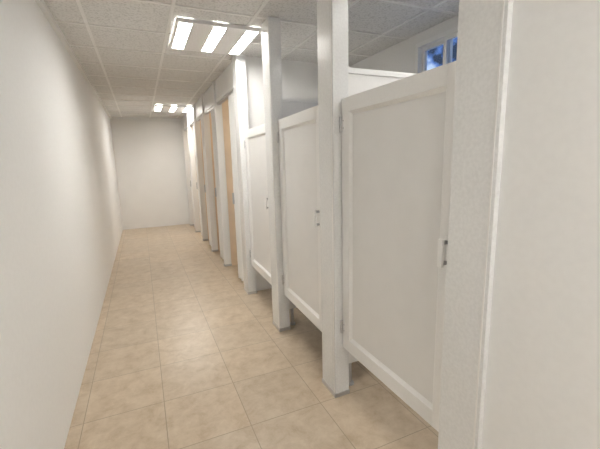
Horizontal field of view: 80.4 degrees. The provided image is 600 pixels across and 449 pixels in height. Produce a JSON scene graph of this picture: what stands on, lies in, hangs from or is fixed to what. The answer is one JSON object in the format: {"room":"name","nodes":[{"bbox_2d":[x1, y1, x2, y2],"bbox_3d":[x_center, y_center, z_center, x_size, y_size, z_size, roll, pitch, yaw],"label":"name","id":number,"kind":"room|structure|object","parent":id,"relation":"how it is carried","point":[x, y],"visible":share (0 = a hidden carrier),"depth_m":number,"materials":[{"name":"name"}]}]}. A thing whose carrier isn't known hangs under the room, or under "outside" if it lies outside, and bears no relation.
{"room":"public restroom","nodes":[
{"label":"public restroom","id":0,"kind":"room"},
{"bbox_2d":[0,0,122,448],"bbox_3d":[-1.978,-0.295,3.053,0.100,2.620,11.600,-6,11,-23],"label":"wall","id":1,"kind":"structure","parent":0,"point":[61,228],"depth_m":2.02,"materials":[{"name":"white paint"}]},
{"bbox_2d":[35,0,180,120],"bbox_3d":[-1.258,-1.637,3.156,1.550,0.050,11.600,-6,11,-23],"label":"crown molding","id":2,"kind":"structure","parent":1,"relation":"attached to","point":[42,5],"depth_m":3.51,"materials":[{"name":"white paint"}]},
{"bbox_2d":[110,119,189,229],"bbox_3d":[-2.967,-1.306,8.929,3.140,2.620,0.100,-6,11,-23],"label":"wall","id":3,"kind":"structure","parent":0,"point":[149,156],"depth_m":8.59,"materials":[{"name":"white paint"}]},
{"bbox_2d":[183,114,186,128],"bbox_3d":[-2.560,-2.339,8.038,0.070,0.283,0.922,-6,11,-23],"label":"header","id":4,"kind":"object","parent":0,"point":[185,117],"depth_m":8.10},
{"bbox_2d":[64,224,438,448],"bbox_3d":[-0.556,0.902,3.891,3.140,0.100,11.800,-6,11,-23],"label":"floor","id":5,"kind":"structure","parent":0,"point":[181,356],"depth_m":2.55,"materials":[{"name":"beige tile"}]},
{"bbox_2d":[181,117,193,225],"bbox_3d":[-2.739,-1.266,8.689,0.108,2.613,0.078,-6,11,-23],"label":"post","id":6,"kind":"object","parent":5,"relation":"on","point":[185,141],"depth_m":8.66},
{"bbox_2d":[186,112,200,231],"bbox_3d":[-2.332,-1.117,7.788,0.108,2.613,0.078,-6,11,-23],"label":"post","id":7,"kind":"object","parent":5,"relation":"on","point":[190,129],"depth_m":7.76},
{"bbox_2d":[193,104,208,240],"bbox_3d":[-1.926,-0.969,6.886,0.108,2.613,0.078,-6,11,-23],"label":"post","id":8,"kind":"object","parent":5,"relation":"on","point":[196,123],"depth_m":6.86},
{"bbox_2d":[200,121,208,238],"bbox_3d":[-1.282,-1.038,7.165,1.310,2.620,0.040,-6,11,-23],"label":"wall","id":9,"kind":"structure","parent":5,"relation":"on","point":[200,121],"depth_m":6.91,"materials":[{"name":"beige paint"}]},
{"bbox_2d":[188,108,193,124],"bbox_3d":[-2.154,-2.191,7.137,0.070,0.283,0.922,-6,11,-23],"label":"header","id":10,"kind":"object","parent":9,"relation":"attached to","point":[191,119],"depth_m":7.19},
{"bbox_2d":[201,94,218,251],"bbox_3d":[-1.520,-0.820,5.985,0.108,2.613,0.078,-6,11,-23],"label":"post","id":11,"kind":"object","parent":5,"relation":"on","point":[206,123],"depth_m":5.96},
{"bbox_2d":[209,112,219,250],"bbox_3d":[-0.876,-0.890,6.263,1.310,2.620,0.040,-6,11,-23],"label":"door","id":12,"kind":"structure","parent":5,"relation":"on","point":[210,112],"depth_m":6.00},
{"bbox_2d":[195,97,201,119],"bbox_3d":[-1.748,-2.042,6.235,0.070,0.283,0.922,-6,11,-23],"label":"header","id":13,"kind":"object","parent":12,"relation":"attached to","point":[198,107],"depth_m":6.29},
{"bbox_2d":[212,81,231,266],"bbox_3d":[-1.113,-0.672,5.083,0.108,2.613,0.078,-6,11,-23],"label":"post","id":14,"kind":"object","parent":5,"relation":"on","point":[218,117],"depth_m":5.06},
{"bbox_2d":[222,100,237,264],"bbox_3d":[-0.469,-0.741,5.362,1.310,2.620,0.040,-6,11,-23],"label":"door","id":15,"kind":"structure","parent":5,"relation":"on","point":[225,108],"depth_m":5.11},
{"bbox_2d":[203,85,213,111],"bbox_3d":[-1.342,-1.893,5.334,0.070,0.283,0.922,-6,11,-23],"label":"header","id":16,"kind":"object","parent":15,"relation":"attached to","point":[208,95],"depth_m":5.36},
{"bbox_2d":[215,62,232,101],"bbox_3d":[-0.903,-1.733,4.360,0.070,0.283,1.082,-6,11,-23],"label":"header","id":17,"kind":"object","parent":15,"relation":"attached to","point":[224,83],"depth_m":4.34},
{"bbox_2d":[232,54,256,294],"bbox_3d":[-0.620,-0.491,3.988,0.108,2.613,0.188,-6,11,-23],"label":"pilaster","id":18,"kind":"object","parent":5,"relation":"on","point":[238,62],"visible":0.81,"depth_m":3.89,"materials":[{"name":"white metal"}]},
{"bbox_2d":[244,124,271,284],"bbox_3d":[-0.419,-0.204,3.563,0.082,1.495,0.830,-6,11,-22],"label":"door","id":19,"kind":"structure","parent":18,"relation":"attached to","point":[255,140],"depth_m":3.60,"materials":[{"name":"white paint"}]},
{"bbox_2d":[261,16,290,331],"bbox_3d":[-0.205,-0.340,3.068,0.108,2.613,0.188,-6,11,-23],"label":"pilaster","id":20,"kind":"object","parent":5,"relation":"on","point":[270,28],"visible":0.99,"depth_m":2.97,"materials":[{"name":"white metal"}]},
{"bbox_2d":[277,105,321,331],"bbox_3d":[-0.010,-0.053,2.647,0.082,1.495,0.820,-5,11,-21],"label":"door","id":21,"kind":"structure","parent":20,"relation":"attached to","point":[298,133],"depth_m":2.63,"materials":[{"name":"white paint"}]},
{"bbox_2d":[245,56,349,290],"bbox_3d":[0.024,-0.560,4.266,1.310,2.620,0.040,-6,11,-23],"label":"wall","id":22,"kind":"structure","parent":5,"relation":"on","point":[299,79],"depth_m":3.99,"materials":[{"name":"white paint"}]},
{"bbox_2d":[283,98,317,324],"bbox_3d":[0.446,-0.118,3.398,1.310,2.030,0.060,-6,11,-23],"label":"wall","id":23,"kind":"structure","parent":5,"relation":"on","point":[291,106],"depth_m":3.03,"materials":[{"name":"white paint"}]},
{"bbox_2d":[317,0,349,397],"bbox_3d":[0.205,-0.190,2.158,0.108,2.613,0.188,-6,11,-23],"label":"pilaster","id":24,"kind":"object","parent":5,"relation":"on","point":[332,15],"visible":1,"depth_m":2.09,"materials":[{"name":"white metal"}]},
{"bbox_2d":[339,61,455,431],"bbox_3d":[0.418,0.097,1.733,0.082,1.495,0.840,-6,11,-23],"label":"door","id":25,"kind":"structure","parent":24,"relation":"attached to","point":[397,136],"depth_m":1.66,"materials":[{"name":"white paint"}]},
{"bbox_2d":[348,67,414,385],"bbox_3d":[0.857,0.032,2.488,1.310,2.030,0.060,-6,11,-23],"label":"wall","id":26,"kind":"structure","parent":5,"relation":"on","point":[360,80],"depth_m":2.13,"materials":[{"name":"white paint"}]},
{"bbox_2d":[438,0,513,448],"bbox_3d":[0.624,-0.036,1.229,0.108,2.613,0.188,-6,11,-23],"label":"pilaster","id":27,"kind":"object","parent":5,"relation":"on","point":[484,26],"visible":0.88,"depth_m":1.20,"materials":[{"name":"white metal"}]},
{"bbox_3d":[-2.796,-1.289,8.829,0.050,2.613,0.225,-6,11,-23],"label":"shower","id":28,"kind":"object","parent":5,"relation":"on","visible":0},
{"bbox_2d":[184,127,194,227],"bbox_3d":[-2.536,-1.066,8.259,0.072,2.298,0.922,-6,11,-23],"label":"door","id":29,"kind":"structure","parent":28,"relation":"attached to","point":[186,129],"depth_m":8.17,"materials":[{"name":"white paint"}]},
{"bbox_2d":[190,122,201,234],"bbox_3d":[-2.130,-0.917,7.358,0.072,2.298,0.922,-6,11,-23],"label":"door frame","id":30,"kind":"structure","parent":28,"relation":"attached to","point":[192,124],"depth_m":7.25,"materials":[{"name":"white paint"}]},
{"bbox_2d":[196,115,210,244],"bbox_3d":[-1.723,-0.769,6.456,0.072,2.298,0.922,-6,11,-23],"label":"door frame","id":31,"kind":"structure","parent":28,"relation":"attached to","point":[200,117],"depth_m":6.33,"materials":[{"name":"white paint"}]},
{"bbox_2d":[205,106,223,258],"bbox_3d":[-1.317,-0.620,5.554,0.072,2.298,0.922,-6,11,-23],"label":"door frame","id":32,"kind":"structure","parent":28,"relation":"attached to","point":[211,109],"depth_m":5.41,"materials":[{"name":"white paint"}]},
{"bbox_2d":[217,90,243,280],"bbox_3d":[-0.878,-0.460,4.581,0.072,2.298,1.082,-6,11,-23],"label":"door frame","id":33,"kind":"structure","parent":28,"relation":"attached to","point":[230,96],"depth_m":4.35,"materials":[{"name":"white paint"}]},
{"bbox_2d":[44,0,458,117],"bbox_3d":[-0.625,-1.776,3.419,3.140,0.100,11.800,-6,11,-23],"label":"ceiling","id":34,"kind":"structure","parent":0,"point":[371,16],"depth_m":3.13,"materials":[{"name":"tile"}]},
{"bbox_2d":[154,105,192,112],"bbox_3d":[-2.517,-2.292,7.029,0.680,0.028,0.720,-6,11,-23],"label":"ceiling light","id":35,"kind":"object","parent":34,"relation":"attached to","point":[158,108],"depth_m":6.93,"materials":[{"name":"white plastic"}]},
{"bbox_2d":[169,17,260,55],"bbox_3d":[-0.778,-1.656,3.170,0.680,0.028,0.720,-6,11,-23],"label":"ceiling light","id":36,"kind":"object","parent":34,"relation":"attached to","point":[188,34],"depth_m":3.08,"materials":[{"name":"white plastic"}]},
{"bbox_2d":[55,0,458,117],"bbox_3d":[-0.623,-1.723,3.428,2.940,0.006,11.600,-6,11,-23],"label":"grid","id":37,"kind":"object","parent":34,"relation":"attached to","point":[173,2],"visible":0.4,"depth_m":3.26,"materials":[{"name":"white metal"}]},
{"bbox_2d":[350,15,458,73],"bbox_3d":[0.798,-0.579,4.257,0.100,2.620,11.600,-6,11,-23],"label":"wall","id":38,"kind":"structure","parent":0,"point":[400,57],"depth_m":3.43,"materials":[{"name":"white paint"}]},
{"bbox_2d":[415,26,457,73],"bbox_3d":[1.437,-1.228,2.575,0.085,0.610,1.640,-6,11,-23],"label":"window","id":39,"kind":"structure","parent":38,"relation":"in","point":[438,50],"depth_m":3.09,"materials":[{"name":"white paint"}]},
{"bbox_2d":[481,0,599,448],"bbox_3d":[1.282,0.192,-0.184,0.100,2.620,2.970,-6,11,-23],"label":"wall","id":40,"kind":"structure","parent":0,"point":[542,390],"depth_m":0.99,"materials":[{"name":"white paint"}]}
]}

